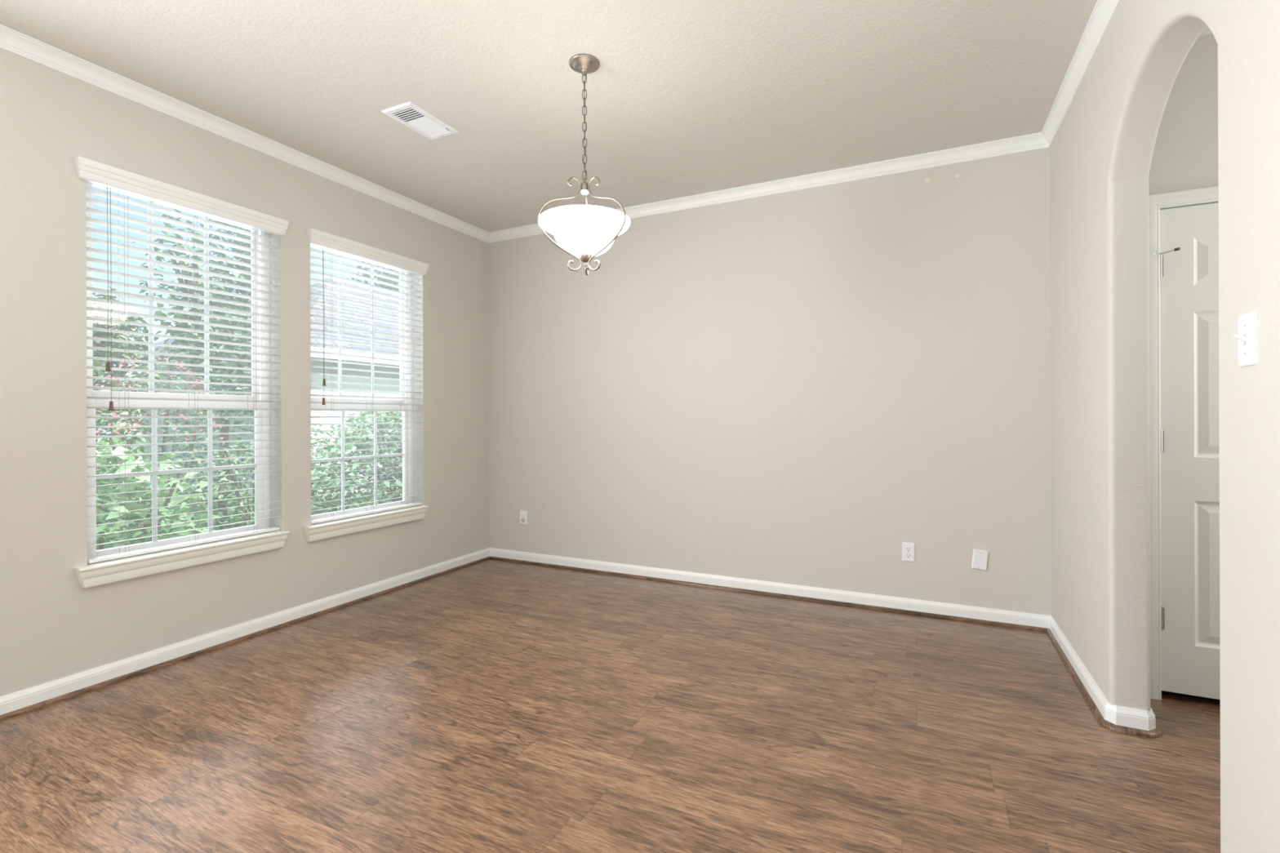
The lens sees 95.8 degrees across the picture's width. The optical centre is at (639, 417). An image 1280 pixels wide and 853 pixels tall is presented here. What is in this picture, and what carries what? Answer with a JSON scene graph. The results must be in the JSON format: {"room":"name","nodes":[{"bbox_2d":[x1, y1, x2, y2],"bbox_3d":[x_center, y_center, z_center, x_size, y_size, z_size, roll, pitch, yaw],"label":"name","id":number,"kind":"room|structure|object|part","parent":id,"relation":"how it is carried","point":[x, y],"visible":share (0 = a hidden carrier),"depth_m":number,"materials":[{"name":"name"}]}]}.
{"room":"empty dining room","nodes":[
{"label":"empty dining room","id":0,"kind":"room"},
{"bbox_2d":[0,48,488,697],"bbox_3d":[-2.877,-0.170,1.743,0.160,2.720,7.268,0,0,26],"label":"wall","id":1,"kind":"structure","parent":0,"point":[52,628],"depth_m":2.75,"materials":[{"name":"white paint"}]},
{"bbox_2d":[74,182,289,588],"bbox_3d":[-2.279,-0.185,2.913,0.211,1.850,0.909,0,0,26],"label":"window","id":2,"kind":"structure","parent":1,"relation":"in","point":[100,573],"depth_m":2.90,"materials":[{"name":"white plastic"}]},
{"bbox_3d":[-2.357,-0.577,2.969,0.024,1.010,0.774,0,0,26],"label":"sash","id":3,"kind":"part","parent":2,"relation":"part of","materials":[{"name":"white plastic"}]},
{"bbox_3d":[-2.330,0.277,2.958,0.026,0.722,0.774,0,0,26],"label":"sash","id":4,"kind":"part","parent":2,"relation":"part of","materials":[{"name":"white plastic"}]},
{"bbox_2d":[73,155,288,563],"bbox_3d":[-2.235,-0.236,2.895,0.104,1.756,0.909,0,0,26],"label":"window blind","id":5,"kind":"object","parent":2,"relation":"attached to","point":[92,171],"visible":0.9,"depth_m":2.83,"materials":[{"name":"white plastic"}]},
{"bbox_3d":[-2.380,-0.641,2.587,0.010,0.792,0.003,0,0,40],"label":"pull cord","id":6,"kind":"part","parent":5,"relation":"part of","materials":[{"name":"white fabric"}]},
{"bbox_3d":[-2.375,-0.553,2.597,0.010,0.968,0.003,0,0,40],"label":"pull cord","id":7,"kind":"part","parent":5,"relation":"part of","materials":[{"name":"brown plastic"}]},
{"bbox_3d":[-2.375,-0.219,2.663,0.054,1.698,0.014,0,0,26],"label":"ladder cord","id":8,"kind":"part","parent":5,"relation":"part of","materials":[{"name":"white fabric"}]},
{"bbox_3d":[-2.248,0.634,2.919,0.052,0.016,0.842,0,0,26],"label":"rail","id":9,"kind":"part","parent":5,"relation":"part of","materials":[{"name":"white"}]},
{"bbox_3d":[-2.252,-0.219,2.917,0.054,1.698,0.014,0,0,26],"label":"ladder cord","id":10,"kind":"part","parent":5,"relation":"part of","materials":[{"name":"white fabric"}]},
{"bbox_3d":[-2.128,-0.220,3.173,0.054,1.698,0.014,0,0,26],"label":"ladder cord","id":11,"kind":"part","parent":5,"relation":"part of","materials":[{"name":"white fabric"}]},
{"bbox_3d":[-2.251,0.693,2.901,0.156,0.094,0.909,0,0,26],"label":"sill","id":12,"kind":"part","parent":2,"relation":"part of","materials":[{"name":"white paint"}]},
{"bbox_2d":[0,23,488,243],"bbox_3d":[-2.788,-1.494,1.697,0.048,0.073,7.028,0,0,26],"label":"trim","id":13,"kind":"structure","parent":1,"relation":"attached to","point":[12,41],"depth_m":2.90,"materials":[{"name":"white paint"}]},
{"bbox_2d":[0,547,489,715],"bbox_3d":[-2.794,1.147,1.705,0.014,0.086,7.028,0,0,26],"label":"baseboard","id":14,"kind":"structure","parent":1,"relation":"attached to","point":[34,695],"depth_m":2.91,"materials":[{"name":"white paint"}]},
{"bbox_2d":[0,555,489,721],"bbox_3d":[-2.782,1.180,1.692,0.018,0.018,7.014,0,0,26],"label":"trim","id":15,"kind":"structure","parent":1,"relation":"attached to","point":[46,703],"depth_m":2.90,"materials":[{"name":"brown wood"}]},
{"bbox_2d":[302,244,428,542],"bbox_3d":[-1.831,-0.187,3.837,0.211,1.850,0.917,0,0,26],"label":"window","id":16,"kind":"structure","parent":1,"relation":"in","point":[326,530],"depth_m":3.99,"materials":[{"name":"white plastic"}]},
{"bbox_3d":[-1.905,-0.579,3.901,0.024,1.010,0.786,0,0,26],"label":"sash","id":17,"kind":"part","parent":16,"relation":"part of","materials":[{"name":"white plastic"}]},
{"bbox_3d":[-1.879,0.276,3.889,0.026,0.722,0.786,0,0,26],"label":"sash","id":18,"kind":"part","parent":16,"relation":"part of","materials":[{"name":"white plastic"}]},
{"bbox_3d":[-1.803,0.691,3.825,0.156,0.094,0.917,0,0,26],"label":"sill","id":19,"kind":"part","parent":16,"relation":"part of","materials":[{"name":"white paint"}]},
{"bbox_2d":[306,227,428,524],"bbox_3d":[-1.781,-0.238,3.832,0.104,1.756,0.901,0,0,26],"label":"window blind","id":20,"kind":"object","parent":16,"relation":"attached to","point":[316,237],"visible":0.89,"depth_m":3.79,"materials":[{"name":"white plastic"}]},
{"bbox_3d":[-1.928,-0.577,3.520,0.010,0.923,0.004,0,0,26],"label":"pull cord","id":21,"kind":"part","parent":20,"relation":"part of","materials":[{"name":"white fabric"}]},
{"bbox_3d":[-1.926,-0.635,3.524,0.010,0.807,0.003,0,0,40],"label":"pull cord","id":22,"kind":"part","parent":20,"relation":"part of","materials":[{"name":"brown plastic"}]},
{"bbox_3d":[-1.927,-0.220,3.589,0.054,1.698,0.014,0,0,26],"label":"ladder cord","id":23,"kind":"part","parent":20,"relation":"part of","materials":[{"name":"white fabric"}]},
{"bbox_3d":[-1.797,0.632,3.850,0.052,0.016,0.854,0,0,26],"label":"rail","id":24,"kind":"part","parent":20,"relation":"part of","materials":[{"name":"white plastic"}]},
{"bbox_3d":[-1.800,-0.221,3.849,0.054,1.698,0.014,0,0,26],"label":"ladder cord","id":25,"kind":"part","parent":20,"relation":"part of","materials":[{"name":"white fabric"}]},
{"bbox_3d":[-1.674,-0.221,4.110,0.054,1.698,0.014,0,0,26],"label":"ladder cord","id":26,"kind":"part","parent":20,"relation":"part of","materials":[{"name":"white fabric"}]},
{"bbox_2d":[0,0,1212,231],"bbox_3d":[-0.376,-1.614,0.528,5.728,0.150,7.268,0,0,26],"label":"ceiling","id":27,"kind":"structure","parent":0,"point":[685,98],"depth_m":2.63,"materials":[{"name":"white paint"}]},
{"bbox_2d":[381,101,458,140],"bbox_3d":[-1.135,-1.527,3.007,0.200,0.019,0.332,0,0,26],"label":"ceiling vent","id":28,"kind":"object","parent":27,"relation":"in","point":[411,115],"visible":1,"depth_m":2.99,"materials":[{"name":"white metal"}]},
{"bbox_2d":[537,53,630,275],"bbox_3d":[-0.234,-1.085,2.513,0.410,0.909,0.395,0,0,26],"label":"pendant light","id":29,"kind":"object","parent":27,"relation":"hanging from","point":[586,232],"visible":1,"depth_m":2.44,"materials":[{"name":"white glass"}]},
{"bbox_3d":[-0.342,-0.832,2.463,0.197,0.404,0.015,0,0,-27],"label":"arm","id":30,"kind":"part","parent":29,"relation":"part of","materials":[{"name":"silver metal"}]},
{"bbox_3d":[-0.239,-0.779,2.516,0.395,0.146,0.395,0,0,26],"label":"lamp shade","id":31,"kind":"part","parent":29,"relation":"part of","materials":[{"name":"white glass"}]},
{"bbox_3d":[-0.239,-0.837,2.516,0.010,0.257,0.010,0,0,26],"label":"stem","id":32,"kind":"part","parent":29,"relation":"part of","materials":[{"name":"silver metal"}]},
{"bbox_3d":[-0.234,-0.832,2.631,0.015,0.404,0.197,0,0,3],"label":"arm","id":33,"kind":"part","parent":29,"relation":"part of","materials":[{"name":"silver metal"}]},
{"bbox_3d":[-0.142,-0.832,2.454,0.197,0.404,0.015,0,0,33],"label":"arm","id":34,"kind":"part","parent":29,"relation":"part of","materials":[{"name":"silver metal"}]},
{"bbox_2d":[0,559,1220,852],"bbox_3d":[-0.366,1.241,0.528,5.728,0.120,7.268,0,0,26],"label":"floor","id":35,"kind":"structure","parent":0,"point":[490,705],"depth_m":2.12,"materials":[{"name":"brown wood"}]},
{"bbox_2d":[488,147,1051,615],"bbox_3d":[1.214,-0.184,3.732,5.468,2.720,0.120,0,0,26],"label":"wall","id":36,"kind":"structure","parent":0,"point":[802,387],"depth_m":3.74,"materials":[{"name":"white paint"}]},
{"bbox_2d":[520,510,527,524],"bbox_3d":[-0.951,0.817,4.710,0.070,0.112,0.010,0,0,26],"label":"jack wall plate","id":37,"kind":"object","parent":36,"relation":"attached to","point":[523,514],"visible":1,"depth_m":4.71,"materials":[{"name":"white plastic"}]},
{"bbox_2d":[488,132,1049,243],"bbox_3d":[0.473,-1.505,3.996,3.911,0.073,0.048,0,0,26],"label":"trim","id":38,"kind":"structure","parent":36,"relation":"attached to","point":[1034,141],"depth_m":3.64,"materials":[{"name":"white paint"}]},
{"bbox_2d":[489,555,1048,632],"bbox_3d":[0.482,1.169,3.997,3.884,0.018,0.018,0,0,26],"label":"trim","id":39,"kind":"structure","parent":36,"relation":"attached to","point":[717,587],"depth_m":3.73,"materials":[{"name":"brown wood"}]},
{"bbox_2d":[489,547,1051,628],"bbox_3d":[0.489,1.136,4.011,3.911,0.086,0.014,0,0,26],"label":"baseboard","id":40,"kind":"structure","parent":36,"relation":"attached to","point":[915,605],"depth_m":3.74,"materials":[{"name":"white paint"}]},
{"bbox_2d":[902,542,915,562],"bbox_3d":[1.609,0.810,3.470,0.070,0.114,0.009,0,0,26],"label":"wall outlet","id":41,"kind":"object","parent":36,"relation":"attached to","point":[908,548],"visible":1,"depth_m":3.47,"materials":[{"name":"white plastic"}]},
{"bbox_2d":[905,553,911,557],"bbox_3d":[1.609,0.830,3.468,0.034,0.025,0.003,0,0,26],"label":"receptacle","id":42,"kind":"object","parent":41,"relation":"attached to","point":[907,555],"depth_m":3.47,"materials":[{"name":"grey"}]},
{"bbox_2d":[905,546,911,551],"bbox_3d":[1.608,0.791,3.468,0.034,0.025,0.003,0,0,26],"label":"receptacle","id":43,"kind":"object","parent":41,"relation":"attached to","point":[907,548],"depth_m":3.47,"materials":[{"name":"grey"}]},
{"bbox_2d":[924,177,929,182],"bbox_3d":[1.702,-1.401,3.425,0.026,0.026,0.003,0,0,26],"label":"pad","id":44,"kind":"object","parent":36,"relation":"attached to","point":[927,180],"visible":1,"depth_m":3.42,"materials":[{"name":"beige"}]},
{"bbox_2d":[955,173,959,178],"bbox_3d":[1.842,-1.398,3.357,0.026,0.026,0.003,0,0,26],"label":"pad","id":45,"kind":"object","parent":36,"relation":"attached to","point":[957,175],"visible":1,"depth_m":3.36,"materials":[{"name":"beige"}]},
{"bbox_2d":[971,548,988,570],"bbox_3d":[1.942,0.816,3.305,0.086,0.119,0.015,0,0,26],"label":"blank wall plate","id":46,"kind":"object","parent":36,"relation":"attached to","point":[980,557],"visible":1,"depth_m":3.30,"materials":[{"name":"white plastic"}]},
{"bbox_2d":[1049,0,1279,852],"bbox_3d":[0.771,-0.183,-0.025,0.124,2.720,7.028,0,0,26],"label":"wall","id":47,"kind":"structure","parent":0,"point":[1101,151],"depth_m":1.98,"materials":[{"name":"white paint"}]},
{"bbox_2d":[1041,0,1120,147],"bbox_3d":[0.689,-1.506,0.013,0.048,0.073,7.028,0,0,26],"label":"trim","id":48,"kind":"structure","parent":47,"relation":"attached to","point":[1104,11],"depth_m":2.46,"materials":[{"name":"white paint"}]},
{"bbox_2d":[1048,616,1155,730],"bbox_3d":[2.069,1.130,2.644,0.151,0.086,1.096,0,0,26],"label":"baseboard","id":49,"kind":"structure","parent":47,"relation":"attached to","point":[1117,715],"depth_m":2.25,"materials":[{"name":"white paint"}]},
{"bbox_2d":[1045,628,1163,738],"bbox_3d":[2.062,1.164,2.630,0.188,0.018,1.100,0,0,26],"label":"trim","id":50,"kind":"structure","parent":47,"relation":"attached to","point":[1155,733],"depth_m":2.30,"materials":[{"name":"brown wood"}]},
{"bbox_2d":[1234,311,1257,366],"bbox_3d":[1.313,-0.169,1.262,0.022,0.113,0.072,0,0,26],"label":"light switch","id":51,"kind":"object","parent":47,"relation":"attached to","point":[1247,336],"visible":1,"depth_m":1.25,"materials":[{"name":"white plastic"}]},
{"bbox_2d":[1148,33,1217,195],"bbox_3d":[2.716,-0.189,2.204,1.433,2.720,0.115,0,0,26],"label":"wall","id":52,"kind":"structure","parent":0,"point":[1184,157],"depth_m":2.36,"materials":[{"name":"white paint"}]},
{"bbox_2d":[1148,186,1220,699],"bbox_3d":[2.522,0.123,2.266,0.884,2.097,0.171,0,0,26],"label":"door","id":53,"kind":"structure","parent":52,"relation":"in","point":[1184,225],"depth_m":2.38,"materials":[{"name":"white paint"}]},
{"label":"outside","id":54,"kind":"structure","parent":0,"visible":0},
{"bbox_2d":[96,436,402,549],"bbox_3d":[-25.272,1.717,20.584,56.552,0.200,75.000,0,0,26],"label":"ground","id":55,"kind":"structure","parent":54,"point":[114,439],"depth_m":9.62,"materials":[{"name":"green plant"}]},
{"bbox_2d":[93,323,137,474],"bbox_3d":[-18.324,-0.882,14.935,7.200,4.950,5.700,0,0,26],"label":"house","id":56,"kind":"structure","parent":55,"relation":"on","point":[127,335],"depth_m":15.77,"materials":[{"name":"grey"}]},
{"bbox_2d":[92,286,161,470],"bbox_3d":[-9.435,-0.335,10.031,2.285,3.902,1.811,0,0,26],"label":"tree","id":57,"kind":"object","parent":55,"relation":"on","point":[100,353],"visible":0.19,"depth_m":10.04,"materials":[{"name":"green plant"}]},
{"bbox_2d":[96,437,218,550],"bbox_3d":[-3.604,0.843,3.943,1.376,1.463,1.301,0,0,26],"label":"shrub","id":58,"kind":"object","parent":55,"relation":"on","point":[147,513],"visible":0.23,"depth_m":3.89,"materials":[{"name":"green plant"}]},
{"bbox_2d":[93,342,224,546],"bbox_3d":[-5.317,0.383,6.323,1.443,2.441,1.251,0,0,26],"label":"flowering shrub","id":59,"kind":"object","parent":55,"relation":"on","point":[172,367],"visible":0.38,"depth_m":6.23,"materials":[{"name":"green plant"}]},
{"bbox_2d":[131,207,254,524],"bbox_3d":[-6.005,-1.015,8.548,1.838,5.236,2.167,0,0,8],"label":"tree","id":60,"kind":"object","parent":55,"relation":"on","point":[178,324],"visible":0.36,"depth_m":8.09,"materials":[{"name":"green plant"}]},
{"bbox_2d":[184,434,254,530],"bbox_3d":[-5.217,0.916,7.772,1.630,1.397,1.550,0,0,26],"label":"shrub","id":61,"kind":"object","parent":55,"relation":"on","point":[236,486],"visible":0.32,"depth_m":7.58,"materials":[{"name":"green plant"}]},
{"bbox_2d":[111,278,402,498],"bbox_3d":[-6.638,-0.937,15.855,6.330,4.980,10.150,0,0,26],"label":"house","id":62,"kind":"structure","parent":55,"relation":"on","point":[317,377],"depth_m":11.86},
{"bbox_2d":[311,395,402,515],"bbox_3d":[-2.627,0.668,6.211,1.312,1.835,2.931,0,0,26],"label":"hedge","id":63,"kind":"object","parent":55,"relation":"on","point":[353,474],"visible":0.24,"depth_m":5.57,"materials":[{"name":"green plant"}]},
{"bbox_2d":[342,259,399,291],"bbox_3d":[-10.313,-3.278,25.839,6.282,9.790,4.481,0,0,10],"label":"tree","id":64,"kind":"object","parent":55,"relation":"on","point":[360,266],"visible":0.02,"depth_m":25.69,"materials":[{"name":"green plant"}]}
]}

